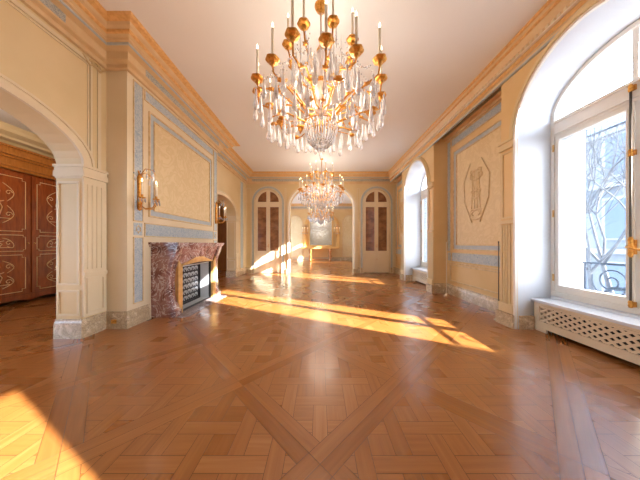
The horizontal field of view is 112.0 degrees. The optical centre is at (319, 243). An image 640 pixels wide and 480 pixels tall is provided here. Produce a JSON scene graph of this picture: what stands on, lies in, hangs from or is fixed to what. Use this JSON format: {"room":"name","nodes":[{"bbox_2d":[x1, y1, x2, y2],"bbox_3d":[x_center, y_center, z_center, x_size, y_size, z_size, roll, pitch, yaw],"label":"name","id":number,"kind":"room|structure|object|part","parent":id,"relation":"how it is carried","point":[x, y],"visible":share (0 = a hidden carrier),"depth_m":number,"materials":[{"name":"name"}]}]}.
{"room":"historic interior","nodes":[
{"label":"historic interior","id":0,"kind":"room"},
{"bbox_2d":[0,108,34,133],"bbox_3d":[-4.545,-2.175,2.200,2.910,0.150,13.600,0,0,0],"label":"ceiling","id":1,"kind":"structure","parent":0,"point":[5,117],"depth_m":3.67,"materials":[{"name":"white paint"}]},
{"bbox_2d":[0,0,245,318],"bbox_3d":[-2.803,-0.750,1.825,0.605,3.700,12.650,0,0,0],"label":"wall","id":2,"kind":"structure","parent":0,"point":[100,126],"depth_m":2.80,"materials":[{"name":"beige paint"}]},
{"bbox_3d":[-2.768,-1.210,1.600,0.045,0.560,2.080,0,0,0],"label":"arch moulding","id":3,"kind":"part","parent":2,"relation":"part of","materials":[{"name":"beige paint"}]},
{"bbox_3d":[-2.940,0.055,2.522,0.260,1.570,0.016,0,0,0],"label":"reveal panel","id":4,"kind":"part","parent":2,"relation":"part of","materials":[{"name":"beige paint"}]},
{"bbox_2d":[0,121,217,199],"bbox_3d":[-4.495,-1.960,2.250,2.810,0.280,13.500,0,0,0],"label":"crown molding","id":5,"kind":"structure","parent":2,"relation":"attached to","point":[9,134],"depth_m":4.05,"materials":[{"name":"beige paint"}]},
{"bbox_2d":[133,169,160,210],"bbox_3d":[-2.385,-0.752,2.985,0.289,0.585,0.333,0,0,-34],"label":"wall sconce","id":6,"kind":"object","parent":2,"relation":"attached to","point":[140,197],"visible":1,"depth_m":2.97,"materials":[{"name":"gold metal"}]},
{"bbox_2d":[53,267,246,338],"bbox_3d":[-2.791,0.990,1.835,0.598,0.220,12.570,0,0,0],"label":"baseboard","id":7,"kind":"structure","parent":2,"relation":"attached to","point":[62,328],"depth_m":2.74,"materials":[{"name":"beige stone"}]},
{"bbox_3d":[-2.510,-0.707,4.090,0.020,3.037,2.364,0,0,0],"label":"fillet moulding","id":8,"kind":"part","parent":2,"relation":"part of","materials":[{"name":"beige paint"}]},
{"bbox_2d":[214,200,227,223],"bbox_3d":[-2.385,-0.772,5.184,0.289,0.585,0.333,0,0,-34],"label":"wall sconce","id":9,"kind":"object","parent":2,"relation":"attached to","point":[216,203],"visible":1,"depth_m":5.18,"materials":[{"name":"gold metal"}]},
{"bbox_3d":[-2.768,-1.210,6.200,0.045,0.560,2.080,0,0,0],"label":"arch moulding","id":10,"kind":"part","parent":2,"relation":"part of","materials":[{"name":"beige paint"}]},
{"bbox_3d":[-2.940,0.055,7.122,0.260,1.570,0.016,0,0,0],"label":"reveal panel","id":11,"kind":"part","parent":2,"relation":"part of","materials":[{"name":"beige paint"}]},
{"bbox_2d":[217,200,225,269],"bbox_3d":[-4.545,-0.500,9.075,2.910,3.200,0.150,0,0,0],"label":"door","id":12,"kind":"structure","parent":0,"point":[221,227],"depth_m":9.00,"materials":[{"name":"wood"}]},
{"bbox_2d":[0,261,639,479],"bbox_3d":[-1.310,1.101,5.444,10.477,0.001,20.087,0,0,0],"label":"floor","id":13,"kind":"structure","parent":0,"point":[318,370],"depth_m":1.59,"materials":[{"name":"brown wood"}]},
{"bbox_2d":[0,142,55,303],"bbox_3d":[-5.630,-0.315,4.100,0.500,2.830,2.100,0,0,0],"label":"armoire","id":14,"kind":"object","parent":13,"relation":"on","point":[27,180],"visible":0.65,"depth_m":4.03,"materials":[{"name":"brown wood"}]},
{"bbox_3d":[-5.496,-0.180,3.694,0.028,2.200,0.788,0,0,0],"label":"door","id":15,"kind":"part","parent":14,"relation":"part of","materials":[{"name":"brown wood"}]},
{"bbox_3d":[-5.630,-1.525,4.100,0.500,0.410,2.100,0,0,0],"label":"cornice","id":16,"kind":"part","parent":14,"relation":"part of","materials":[{"name":"brown wood"}]},
{"bbox_3d":[-5.496,-0.180,4.506,0.028,2.200,0.788,0,0,0],"label":"door","id":17,"kind":"part","parent":14,"relation":"part of","materials":[{"name":"brown wood"}]},
{"bbox_2d":[178,295,226,316],"bbox_3d":[-2.240,1.097,3.950,0.520,0.006,1.420,0,0,0],"label":"hearth slab","id":18,"kind":"object","parent":13,"relation":"on","point":[196,308],"visible":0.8,"depth_m":3.78,"materials":[{"name":"grey stone"}]},
{"bbox_2d":[148,242,223,317],"bbox_3d":[-2.290,0.537,3.950,0.460,1.125,1.560,0,0,0],"label":"fireplace mantel","id":19,"kind":"object","parent":18,"relation":"on","point":[168,259],"visible":0.98,"depth_m":3.23,"materials":[{"name":"red stone"}]},
{"bbox_2d":[148,242,223,246],"bbox_3d":[-2.290,0.007,3.950,0.460,0.065,1.560,0,0,0],"label":"mantel shelf","id":20,"kind":"object","parent":19,"relation":"attached to","point":[151,244],"depth_m":3.35,"materials":[{"name":"red stone"}]},
{"bbox_2d":[183,261,210,310],"bbox_3d":[-2.485,0.718,3.950,0.490,0.765,0.980,0,0,0],"label":"firebox insert","id":21,"kind":"object","parent":19,"relation":"in","point":[196,276],"visible":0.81,"depth_m":4.24,"materials":[{"name":"grey metal"}]},
{"bbox_3d":[-2.462,0.734,3.950,0.035,0.708,0.930,0,0,0],"label":"fireback plate","id":22,"kind":"part","parent":21,"relation":"part of","materials":[{"name":"grey metal"}]},
{"bbox_2d":[302,246,339,260],"bbox_3d":[0.050,0.625,13.950,2.440,0.950,0.540,0,0,0],"label":"console table","id":23,"kind":"object","parent":13,"relation":"on","point":[310,248],"visible":0.98,"depth_m":13.73,"materials":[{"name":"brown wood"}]},
{"bbox_2d":[411,267,426,283],"bbox_3d":[2.893,0.891,5.780,0.307,0.417,1.410,0,0,0],"label":"radiator cover","id":24,"kind":"object","parent":13,"relation":"on","point":[419,274],"visible":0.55,"depth_m":6.08,"materials":[{"name":"white paint"}]},
{"bbox_2d":[411,267,426,272],"bbox_3d":[2.893,0.709,5.780,0.307,0.052,1.410,0,0,0],"label":"shelf","id":25,"kind":"object","parent":24,"relation":"attached to","point":[419,269],"depth_m":6.13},
{"bbox_2d":[414,271,426,280],"bbox_3d":[2.784,0.877,5.780,0.010,0.185,1.260,0,0,0],"label":"lattice grille","id":26,"kind":"object","parent":24,"relation":"attached to","point":[422,273],"depth_m":5.97,"materials":[{"name":"white paint"}]},
{"bbox_2d":[443,242,448,295],"bbox_3d":[2.680,0.528,4.580,0.120,1.143,0.118,0,0,0],"label":"stand","id":27,"kind":"object","parent":13,"relation":"on","point":[446,242],"visible":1,"depth_m":4.57,"materials":[{"name":"gold metal"}]},
{"bbox_3d":[2.680,0.510,4.580,0.011,1.060,0.011,0,0,-22],"label":"rod","id":28,"kind":"part","parent":27,"relation":"part of","materials":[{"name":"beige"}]},
{"bbox_2d":[494,241,498,319],"bbox_3d":[2.580,0.528,3.120,0.120,1.143,0.118,0,0,0],"label":"stand","id":29,"kind":"object","parent":13,"relation":"on","point":[498,241],"visible":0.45,"depth_m":3.12,"materials":[{"name":"gold metal"}]},
{"bbox_3d":[2.580,0.510,3.120,0.011,1.060,0.011,0,0,-22],"label":"rod","id":30,"kind":"part","parent":29,"relation":"part of","materials":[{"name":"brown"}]},
{"bbox_2d":[531,297,639,364],"bbox_3d":[2.893,0.891,2.100,0.307,0.417,1.410,0,0,0],"label":"radiator cover","id":31,"kind":"object","parent":13,"relation":"on","point":[616,333],"visible":1,"depth_m":2.24,"materials":[{"name":"white paint"}]},
{"bbox_2d":[531,297,639,329],"bbox_3d":[2.893,0.709,2.100,0.307,0.052,1.410,0,0,0],"label":"shelf","id":32,"kind":"object","parent":31,"relation":"attached to","point":[631,321],"depth_m":2.26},
{"bbox_2d":[540,307,639,353],"bbox_3d":[2.784,0.877,2.100,0.010,0.185,1.260,0,0,0],"label":"lattice grille","id":33,"kind":"object","parent":31,"relation":"attached to","point":[589,321],"depth_m":2.19,"materials":[{"name":"white paint"}]},
{"bbox_2d":[246,182,395,272],"bbox_3d":[-0.020,-0.750,8.245,6.140,3.700,0.330,0,0,0],"label":"wall","id":34,"kind":"structure","parent":0,"point":[356,193],"depth_m":8.14,"materials":[{"name":"white paint"}]},
{"bbox_2d":[255,190,280,272],"bbox_3d":[-1.960,-0.490,8.164,0.980,3.140,0.112,0,0,0],"label":"door","id":35,"kind":"structure","parent":34,"relation":"in","point":[267,202],"depth_m":8.17,"materials":[{"name":"paint"}]},
{"bbox_3d":[-2.195,-0.865,8.196,0.330,2.250,0.008,0,0,0],"label":"pane","id":36,"kind":"part","parent":35,"relation":"part of","materials":[{"name":"brown glass"}]},
{"bbox_3d":[-1.725,-0.865,8.196,0.330,2.250,0.008,0,0,0],"label":"pane","id":37,"kind":"part","parent":35,"relation":"part of","materials":[{"name":"brown glass"}]},
{"bbox_2d":[246,267,394,272],"bbox_3d":[0.030,0.990,8.136,5.640,0.220,0.028,0,0,0],"label":"baseboard","id":38,"kind":"structure","parent":34,"relation":"attached to","point":[247,268],"depth_m":8.12,"materials":[{"name":"beige stone"}]},
{"bbox_2d":[363,190,388,272],"bbox_3d":[2.130,-0.490,8.164,0.980,3.140,0.112,0,0,0],"label":"door","id":39,"kind":"structure","parent":34,"relation":"in","point":[375,202],"depth_m":8.17,"materials":[{"name":"paint"}]},
{"bbox_3d":[1.895,-0.865,8.196,0.330,2.250,0.008,0,0,0],"label":"pane","id":40,"kind":"part","parent":39,"relation":"part of","materials":[{"name":"brown glass"}]},
{"bbox_3d":[2.365,-0.865,8.196,0.330,2.250,0.008,0,0,0],"label":"pane","id":41,"kind":"part","parent":39,"relation":"part of","materials":[{"name":"brown glass"}]},
{"bbox_2d":[291,210,352,256],"bbox_3d":[0.205,-0.750,14.410,6.590,3.700,0.380,0,0,0],"label":"wall","id":42,"kind":"structure","parent":0,"point":[343,219],"depth_m":14.29,"materials":[{"name":"beige paint"}]},
{"bbox_2d":[309,216,332,245],"bbox_3d":[0.050,-0.835,14.225,1.600,1.950,0.090,0,0,0],"label":"wall mirror","id":43,"kind":"object","parent":42,"relation":"attached to","point":[319,235],"visible":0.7,"depth_m":14.22,"materials":[{"name":"silver mirror"}]},
{"bbox_2d":[291,204,352,209],"bbox_3d":[-0.020,-2.430,11.350,5.740,0.340,5.900,0,0,0],"label":"crown molding","id":44,"kind":"structure","parent":42,"relation":"attached to","point":[293,206],"depth_m":14.19,"materials":[{"name":"beige paint"}]},
{"bbox_2d":[291,257,352,260],"bbox_3d":[-0.020,0.990,11.375,5.740,0.220,5.850,0,0,0],"label":"baseboard","id":45,"kind":"structure","parent":42,"relation":"attached to","point":[292,258],"depth_m":14.27,"materials":[{"name":"beige stone"}]},
{"bbox_2d":[97,0,547,203],"bbox_3d":[0.205,-2.675,5.000,6.590,0.150,19.200,0,0,0],"label":"ceiling","id":46,"kind":"structure","parent":0,"point":[433,49],"depth_m":3.00,"materials":[{"name":"white paint"}]},
{"bbox_2d":[251,0,387,158],"bbox_3d":[0.009,-1.800,2.365,1.456,1.600,1.414,0,0,-13],"label":"chandelier","id":47,"kind":"object","parent":46,"relation":"hanging from","point":[326,39],"visible":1,"depth_m":2.13,"materials":[{"name":"gold metal"}]},
{"bbox_2d":[256,49,258,72],"bbox_3d":[-0.599,-1.733,2.065,0.021,0.250,0.021,0,0,23],"label":"candle","id":48,"kind":"object","parent":47,"relation":"on","point":[257,51],"depth_m":2.06,"materials":[{"name":"beige wax"}]},
{"bbox_2d":[269,82,270,101],"bbox_3d":[-0.593,-1.792,2.569,0.021,0.250,0.021,0,0,22],"label":"candle","id":49,"kind":"object","parent":47,"relation":"on","point":[269,82],"depth_m":2.56,"materials":[{"name":"beige wax"}]},
{"bbox_2d":[271,27,273,53],"bbox_3d":[-0.414,-1.755,1.883,0.021,0.250,0.021,0,0,-22],"label":"candle","id":50,"kind":"object","parent":47,"relation":"on","point":[272,29],"depth_m":1.87,"materials":[{"name":"beige wax"}]},
{"bbox_3d":[-0.351,-1.443,2.338,0.646,0.292,0.067,0,0,-3],"label":"arm","id":51,"kind":"part","parent":47,"relation":"part of","materials":[{"name":"gold metal"}]},
{"bbox_2d":[271,122,303,125],"bbox_3d":[-0.377,-1.365,2.479,0.406,0.101,0.077,0,0,10],"label":"chandelier arm","id":52,"kind":"object","parent":47,"relation":"on","point":[273,123],"depth_m":2.47,"materials":[{"name":"gold metal"}]},
{"bbox_3d":[-0.315,-1.550,2.200,0.647,0.255,0.066,0,0,-26],"label":"arm","id":53,"kind":"part","parent":47,"relation":"part of","materials":[{"name":"gold metal"}]},
{"bbox_2d":[273,88,306,115],"bbox_3d":[-0.287,-1.365,2.087,0.086,0.101,0.403,0,0,39],"label":"chandelier arm","id":54,"kind":"object","parent":47,"relation":"on","point":[301,104],"depth_m":2.07,"materials":[{"name":"gold metal"}]},
{"bbox_2d":[278,116,302,121],"bbox_3d":[-0.310,-1.310,2.261,0.266,0.051,0.074,0,0,-7],"label":"chandelier arm","id":55,"kind":"object","parent":47,"relation":"on","point":[281,118],"depth_m":2.25,"materials":[{"name":"gold metal"}]},
{"bbox_2d":[291,0,293,26],"bbox_3d":[-0.217,-1.800,1.705,0.021,0.250,0.021,0,0,-23],"label":"candle","id":56,"kind":"object","parent":47,"relation":"on","point":[292,1],"depth_m":1.70,"materials":[{"name":"beige wax"}]},
{"bbox_3d":[-0.313,-1.550,2.475,0.609,0.255,0.064,0,0,19],"label":"arm","id":57,"kind":"part","parent":47,"relation":"part of","materials":[{"name":"gold metal"}]},
{"bbox_3d":[-0.216,-1.429,2.105,0.413,0.265,0.463,0,0,0],"label":"arm","id":58,"kind":"part","parent":47,"relation":"part of","materials":[{"name":"gold metal"}]},
{"bbox_3d":[-0.268,-1.422,2.605,0.664,0.251,0.066,0,0,42],"label":"arm","id":59,"kind":"part","parent":47,"relation":"part of","materials":[{"name":"gold metal"}]},
{"bbox_3d":[-0.181,-1.877,2.294,0.333,0.311,0.063,0,0,-18],"label":"arm","id":60,"kind":"part","parent":47,"relation":"part of","materials":[{"name":"gold metal"}]},
{"bbox_2d":[303,0,304,16],"bbox_3d":[-0.153,-2.225,2.039,0.021,0.250,0.021,0,0,-23],"label":"candle","id":61,"kind":"object","parent":47,"relation":"on","point":[303,0],"depth_m":2.03,"materials":[{"name":"beige wax"}]},
{"bbox_3d":[-0.111,-1.550,2.010,0.233,0.255,0.631,0,0,0],"label":"arm","id":62,"kind":"part","parent":47,"relation":"part of","materials":[{"name":"gold metal"}]},
{"bbox_2d":[304,96,315,112],"bbox_3d":[-0.062,-1.310,2.034,0.086,0.051,0.261,0,0,25],"label":"chandelier arm","id":63,"kind":"object","parent":47,"relation":"on","point":[311,98],"depth_m":1.95,"materials":[{"name":"gold metal"}]},
{"bbox_3d":[-0.083,-1.877,2.180,0.066,0.311,0.333,0,0,27],"label":"arm","id":64,"kind":"part","parent":47,"relation":"part of","materials":[{"name":"gold metal"}]},
{"bbox_3d":[0.010,-1.905,2.360,0.140,1.390,0.140,0,0,0],"label":"stem","id":65,"kind":"part","parent":47,"relation":"part of","materials":[{"name":"gold metal"}]},
{"bbox_3d":[0.011,-1.880,2.360,1.214,0.840,1.215,0,0,0],"label":"crystal chain","id":66,"kind":"part","parent":47,"relation":"part of","materials":[{"name":"white"}]},
{"bbox_2d":[304,116,337,151],"bbox_3d":[0.011,-1.150,2.360,0.378,0.300,0.379,0,0,0],"label":"basket","id":67,"kind":"object","parent":47,"relation":"on","point":[327,142],"depth_m":2.32,"materials":[{"name":"white"}]},
{"bbox_3d":[0.033,-1.434,2.012,0.064,0.275,0.620,0,0,-3],"label":"arm","id":68,"kind":"part","parent":47,"relation":"part of","materials":[{"name":"gold metal"}]},
{"bbox_2d":[325,4,327,31],"bbox_3d":[0.048,-1.766,1.711,0.021,0.250,0.021,0,0,-22],"label":"candle","id":69,"kind":"object","parent":47,"relation":"on","point":[326,6],"depth_m":1.70,"materials":[{"name":"beige wax"}]},
{"bbox_3d":[0.073,-1.877,2.167,0.067,0.311,0.333,0,0,-18],"label":"arm","id":70,"kind":"part","parent":47,"relation":"part of","materials":[{"name":"gold metal"}]},
{"bbox_2d":[332,0,333,14],"bbox_3d":[0.121,-2.225,2.018,0.021,0.250,0.021,0,0,22],"label":"candle","id":71,"kind":"object","parent":47,"relation":"on","point":[332,0],"depth_m":2.01,"materials":[{"name":"beige wax"}]},
{"bbox_2d":[326,75,343,112],"bbox_3d":[0.097,-1.365,1.967,0.088,0.101,0.401,0,0,-21],"label":"chandelier arm","id":72,"kind":"object","parent":47,"relation":"on","point":[338,78],"depth_m":1.83,"materials":[{"name":"gold metal"}]},
{"bbox_3d":[0.235,-1.418,2.616,0.065,0.242,0.605,0,0,42],"label":"arm","id":73,"kind":"part","parent":47,"relation":"part of","materials":[{"name":"gold metal"}]},
{"bbox_3d":[0.191,-1.877,2.270,0.333,0.311,0.066,0,0,27],"label":"arm","id":74,"kind":"part","parent":47,"relation":"part of","materials":[{"name":"gold metal"}]},
{"bbox_3d":[0.163,-1.550,2.043,0.288,0.255,0.571,0,0,0],"label":"arm","id":75,"kind":"part","parent":47,"relation":"part of","materials":[{"name":"gold metal"}]},
{"bbox_3d":[0.341,-1.550,2.518,0.656,0.255,0.066,0,0,-26],"label":"arm","id":76,"kind":"part","parent":47,"relation":"part of","materials":[{"name":"gold metal"}]},
{"bbox_2d":[336,104,356,115],"bbox_3d":[0.257,-1.310,2.134,0.084,0.051,0.262,0,0,-35],"label":"chandelier arm","id":77,"kind":"object","parent":47,"relation":"on","point":[337,111],"depth_m":2.07,"materials":[{"name":"gold metal"}]},
{"bbox_3d":[0.284,-1.438,2.117,0.501,0.283,0.448,0,0,0],"label":"arm","id":78,"kind":"part","parent":47,"relation":"part of","materials":[{"name":"gold metal"}]},
{"bbox_2d":[351,12,353,33],"bbox_3d":[0.331,-2.225,2.197,0.021,0.250,0.021,0,0,23],"label":"candle","id":79,"kind":"object","parent":47,"relation":"on","point":[352,14],"depth_m":2.19,"materials":[{"name":"beige wax"}]},
{"bbox_3d":[0.332,-1.550,2.249,0.576,0.255,0.214,0,0,0],"label":"arm","id":80,"kind":"part","parent":47,"relation":"part of","materials":[{"name":"gold metal"}]},
{"bbox_3d":[0.366,-1.451,2.380,0.636,0.309,0.067,0,0,-3],"label":"arm","id":81,"kind":"part","parent":47,"relation":"part of","materials":[{"name":"gold metal"}]},
{"bbox_2d":[355,16,357,43],"bbox_3d":[0.297,-1.730,1.767,0.021,0.250,0.021,0,0,22],"label":"candle","id":82,"kind":"object","parent":47,"relation":"on","point":[356,17],"depth_m":1.76,"materials":[{"name":"beige wax"}]},
{"bbox_2d":[339,106,377,120],"bbox_3d":[0.397,-1.365,2.241,0.406,0.101,0.077,0,0,10],"label":"chandelier arm","id":83,"kind":"object","parent":47,"relation":"on","point":[373,108],"depth_m":2.22,"materials":[{"name":"gold metal"}]},
{"bbox_2d":[378,27,380,52],"bbox_3d":[0.525,-1.773,1.902,0.021,0.250,0.021,0,0,22],"label":"candle","id":84,"kind":"object","parent":47,"relation":"on","point":[379,29],"depth_m":1.89,"materials":[{"name":"beige wax"}]},
{"bbox_2d":[307,200,333,224],"bbox_3d":[0.049,-1.800,11.405,1.456,1.600,1.414,0,0,-13],"label":"chandelier","id":85,"kind":"object","parent":46,"relation":"hanging from","point":[321,216],"visible":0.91,"depth_m":11.28,"materials":[{"name":"gold metal"}]},
{"bbox_2d":[298,158,344,209],"bbox_3d":[0.049,-1.830,6.605,1.456,1.600,1.414,0,0,-13],"label":"chandelier","id":86,"kind":"object","parent":46,"relation":"hanging from","point":[321,193],"visible":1,"depth_m":6.47,"materials":[{"name":"gold metal"}]},
{"bbox_3d":[0.050,-1.935,6.600,0.140,1.390,0.140,0,0,0],"label":"stem","id":87,"kind":"part","parent":86,"relation":"part of","materials":[{"name":"gold metal"}]},
{"bbox_3d":[0.051,-1.910,6.600,1.214,0.840,1.215,0,0,0],"label":"crystal chain","id":88,"kind":"part","parent":86,"relation":"part of","materials":[{"name":"white"}]},
{"bbox_2d":[316,200,327,209],"bbox_3d":[0.051,-1.180,6.600,0.378,0.300,0.379,0,0,0],"label":"basket","id":89,"kind":"object","parent":86,"relation":"on","point":[322,207],"depth_m":6.56,"materials":[{"name":"white"}]},
{"bbox_2d":[396,0,639,329],"bbox_3d":[2.998,-0.750,5.050,1.005,3.700,19.100,0,0,0],"label":"wall","id":90,"kind":"structure","parent":0,"point":[489,184],"depth_m":2.89,"materials":[{"name":"white paint"}]},
{"bbox_2d":[19,0,590,183],"bbox_3d":[0.030,-2.413,1.825,5.640,0.375,12.650,0,0,0],"label":"crown molding","id":91,"kind":"structure","parent":90,"relation":"attached to","point":[116,40],"depth_m":3.03,"materials":[{"name":"beige paint"}]},
{"bbox_3d":[2.840,-0.935,7.425,0.020,2.620,1.374,0,0,0],"label":"fillet moulding","id":92,"kind":"part","parent":90,"relation":"part of","materials":[{"name":"beige paint"}]},
{"bbox_2d":[421,174,426,267],"bbox_3d":[3.048,-0.736,5.780,0.184,2.828,1.516,0,0,0],"label":"window","id":93,"kind":"structure","parent":90,"relation":"in","point":[423,190],"depth_m":6.39,"materials":[{"name":"white paint"}]},
{"bbox_3d":[3.083,-0.382,6.138,0.065,2.013,0.708,0,0,0],"label":"sash","id":94,"kind":"part","parent":93,"relation":"part of","materials":[{"name":"white paint"}]},
{"bbox_3d":[3.090,-0.403,6.138,0.004,1.865,0.607,0,0,0],"label":"pane","id":95,"kind":"part","parent":93,"relation":"part of","materials":[{"name":"clear glass"}]},
{"bbox_2d":[395,267,499,311],"bbox_3d":[2.700,0.990,1.825,0.300,0.220,12.648,0,0,0],"label":"baseboard","id":96,"kind":"structure","parent":90,"relation":"attached to","point":[487,302],"depth_m":4.10,"materials":[{"name":"beige stone"}]},
{"bbox_3d":[2.835,0.598,3.940,0.030,0.405,1.740,0,0,0],"label":"fillet moulding","id":97,"kind":"part","parent":90,"relation":"part of","materials":[{"name":"beige paint"}]},
{"bbox_3d":[2.840,-0.935,3.940,0.020,2.620,1.764,0,0,0],"label":"fillet moulding","id":98,"kind":"part","parent":90,"relation":"part of","materials":[{"name":"beige paint"}]},
{"bbox_2d":[551,19,639,314],"bbox_3d":[3.048,-0.736,2.100,0.184,2.828,1.516,0,0,0],"label":"window","id":99,"kind":"structure","parent":90,"relation":"in","point":[625,98],"depth_m":2.31,"materials":[{"name":"white paint"}]},
{"bbox_2d":[564,131,584,288],"bbox_3d":[3.310,-0.480,2.831,0.300,2.280,0.050,0,0,0],"label":"shutter","id":100,"kind":"object","parent":99,"relation":"attached to","point":[574,163],"visible":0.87,"depth_m":2.81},
{"bbox_3d":[3.090,-0.403,2.458,0.004,1.865,0.607,0,0,0],"label":"pane","id":101,"kind":"part","parent":99,"relation":"part of","materials":[{"name":"clear glass"}]},
{"bbox_3d":[3.083,-0.382,2.458,0.065,2.013,0.708,0,0,0],"label":"sash","id":102,"kind":"part","parent":99,"relation":"part of","materials":[{"name":"white paint"}]},
{"bbox_3d":[3.003,-0.465,2.055,0.094,2.170,0.137,0,0,0],"label":"handle","id":103,"kind":"part","parent":99,"relation":"part of","materials":[{"name":"gold metal"}]},
{"bbox_3d":[3.083,-0.382,1.742,0.065,2.013,0.708,0,0,0],"label":"sash","id":104,"kind":"part","parent":99,"relation":"part of","materials":[{"name":"white paint"}]},
{"bbox_2d":[583,261,625,294],"bbox_3d":[3.420,0.448,2.100,0.060,0.445,1.396,0,0,0],"label":"balcony railing","id":105,"kind":"object","parent":90,"relation":"attached to","point":[617,288],"visible":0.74,"depth_m":2.56,"materials":[{"name":"metal"}]},
{"label":"outside","id":106,"kind":"structure","parent":0,"visible":0},
{"bbox_3d":[31.750,7.200,20.000,56.500,0.200,120.000,0,0,0],"label":"ground","id":107,"kind":"structure","parent":106,"visible":0},
{"bbox_2d":[585,113,625,295],"bbox_3d":[18.800,-0.650,38.850,8.400,15.500,60.300,0,0,0],"label":"apartment building","id":108,"kind":"structure","parent":107,"relation":"on","point":[613,231],"depth_m":11.12,"materials":[{"name":"stone"}]},
{"bbox_3d":[14.930,-4.475,10.800,0.040,1.950,1.000,0,0,0],"label":"pane","id":109,"kind":"part","parent":108,"relation":"part of","materials":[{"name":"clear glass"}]},
{"bbox_3d":[14.930,-1.275,10.800,0.040,1.950,1.000,0,0,0],"label":"pane","id":110,"kind":"part","parent":108,"relation":"part of","materials":[{"name":"clear glass"}]},
{"bbox_3d":[14.930,2.025,10.800,0.040,1.950,1.000,0,0,0],"label":"pane","id":111,"kind":"part","parent":108,"relation":"part of","materials":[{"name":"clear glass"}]},
{"bbox_2d":[585,149,625,236],"bbox_3d":[10.546,1.356,9.841,9.442,11.502,6.424,0,0,-24],"label":"bare tree","id":112,"kind":"object","parent":107,"relation":"on","point":[593,192],"visible":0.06,"depth_m":8.46,"materials":[{"name":"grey plant"}]},
{"bbox_2d":[585,71,630,293],"bbox_3d":[8.528,1.062,5.613,6.664,12.089,7.485,0,0,0],"label":"bare tree","id":113,"kind":"object","parent":107,"relation":"on","point":[603,257],"visible":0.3,"depth_m":6.21,"materials":[{"name":"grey plant"}]}
]}

